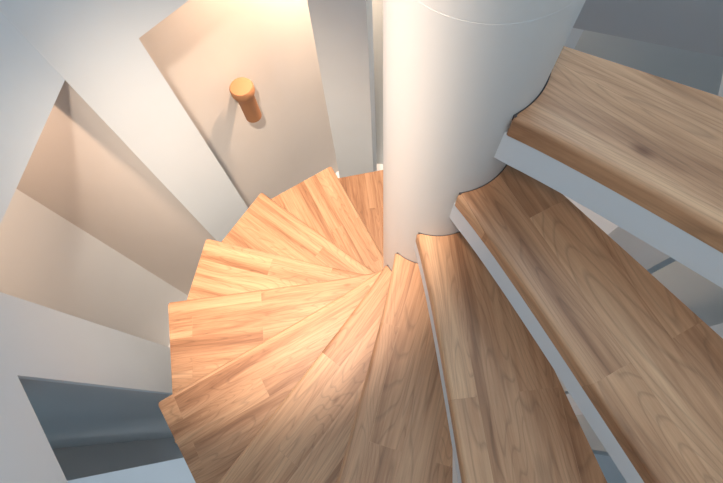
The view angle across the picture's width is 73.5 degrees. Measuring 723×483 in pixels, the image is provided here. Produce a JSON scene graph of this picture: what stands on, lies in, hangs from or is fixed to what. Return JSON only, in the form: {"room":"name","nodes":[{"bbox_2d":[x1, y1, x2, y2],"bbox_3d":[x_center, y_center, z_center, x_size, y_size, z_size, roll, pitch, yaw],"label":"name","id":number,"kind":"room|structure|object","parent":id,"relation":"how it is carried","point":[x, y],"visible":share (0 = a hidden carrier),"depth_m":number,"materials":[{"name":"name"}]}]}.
{"room":"spiral staircase","nodes":[
{"label":"spiral staircase","id":0,"kind":"room"},
{"bbox_2d":[0,12,64,223],"bbox_3d":[-1.048,-0.623,0.169,0.120,2.500,0.632,8,71,6],"label":"wall","id":1,"kind":"structure","parent":0,"point":[30,87],"depth_m":1.30,"materials":[{"name":"white paint"}]},
{"bbox_2d":[0,292,171,482],"bbox_3d":[-0.707,0.558,1.101,0.120,5.088,1.083,-36,72,-10],"label":"wall","id":2,"kind":"structure","parent":0,"point":[37,341],"depth_m":1.34,"materials":[{"name":"white paint"}]},
{"bbox_2d":[0,189,187,346],"bbox_3d":[-1.935,0.391,1.831,0.363,3.938,1.624,38,76,15],"label":"wall","id":3,"kind":"structure","parent":0,"point":[46,260],"depth_m":2.50,"materials":[{"name":"white paint"}]},
{"bbox_2d":[16,81,215,294],"bbox_3d":[-1.149,-0.284,2.040,0.557,3.938,0.080,-8,70,0],"label":"wall","id":4,"kind":"structure","parent":0,"point":[78,168],"depth_m":2.13,"materials":[{"name":"grey paint"}]},
{"bbox_2d":[52,438,183,480],"bbox_3d":[-1.835,0.874,1.651,0.940,3.938,0.183,-10,70,-1],"label":"wall","id":5,"kind":"structure","parent":0,"point":[82,461],"depth_m":2.61,"materials":[{"name":"grey paint"}]},
{"bbox_2d":[19,378,173,448],"bbox_3d":[-1.147,0.530,1.744,0.665,3.938,0.251,-20,70,-4],"label":"wall","id":6,"kind":"structure","parent":5,"relation":"attached to","point":[69,415],"depth_m":1.87,"materials":[{"name":"grey paint"}]},
{"bbox_2d":[0,0,247,241],"bbox_3d":[-0.597,-0.821,1.598,0.100,5.088,0.933,41,77,15],"label":"wall","id":7,"kind":"structure","parent":0,"point":[95,46],"depth_m":1.60,"materials":[{"name":"white paint"}]},
{"bbox_2d":[139,0,337,207],"bbox_3d":[-0.722,-0.905,2.247,0.080,3.938,1.450,41,77,15],"label":"wall","id":8,"kind":"structure","parent":0,"point":[202,46],"depth_m":2.60,"materials":[{"name":"grey paint"}]},
{"bbox_2d":[229,77,261,122],"bbox_3d":[-0.601,-0.738,2.523,0.136,0.259,0.146,-7,70,0],"label":"wall lamp","id":9,"kind":"object","parent":8,"relation":"attached to","point":[242,89],"visible":1,"depth_m":2.42,"materials":[{"name":"wood"}]},
{"bbox_2d":[67,164,626,482],"bbox_3d":[-0.044,0.848,3.728,5.300,0.100,4.600,-7,70,0],"label":"floor","id":10,"kind":"structure","parent":0,"point":[176,470],"depth_m":3.45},
{"bbox_2d":[159,0,722,482],"bbox_3d":[0.162,-0.029,1.275,1.859,5.088,1.816,-7,70,0],"label":"spiral staircase","id":11,"kind":"structure","parent":10,"relation":"on","point":[406,317],"depth_m":0.77,"materials":[{"name":"brown wood"}]},
{"bbox_2d":[307,0,722,177],"bbox_3d":[0.517,-0.973,1.602,1.568,5.088,0.149,16,71,8],"label":"wall","id":12,"kind":"structure","parent":0,"point":[342,29],"depth_m":2.07,"materials":[{"name":"white paint"}]},
{"bbox_2d":[372,0,722,163],"bbox_3d":[1.022,-1.281,2.304,2.448,3.938,0.080,6,70,5],"label":"wall","id":13,"kind":"structure","parent":0,"point":[701,71],"depth_m":2.71,"materials":[{"name":"grey paint"}]},
{"bbox_2d":[555,74,722,455],"bbox_3d":[1.152,-0.077,1.246,0.193,5.088,1.340,5,70,4],"label":"wall","id":14,"kind":"structure","parent":0,"point":[646,255],"depth_m":2.03,"materials":[{"name":"white paint"}]},
{"bbox_2d":[652,261,722,326],"bbox_3d":[1.936,0.375,1.658,0.103,3.938,3.200,11,71,6],"label":"wall","id":15,"kind":"structure","parent":0,"point":[702,296],"depth_m":3.01,"materials":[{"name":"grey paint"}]}
]}

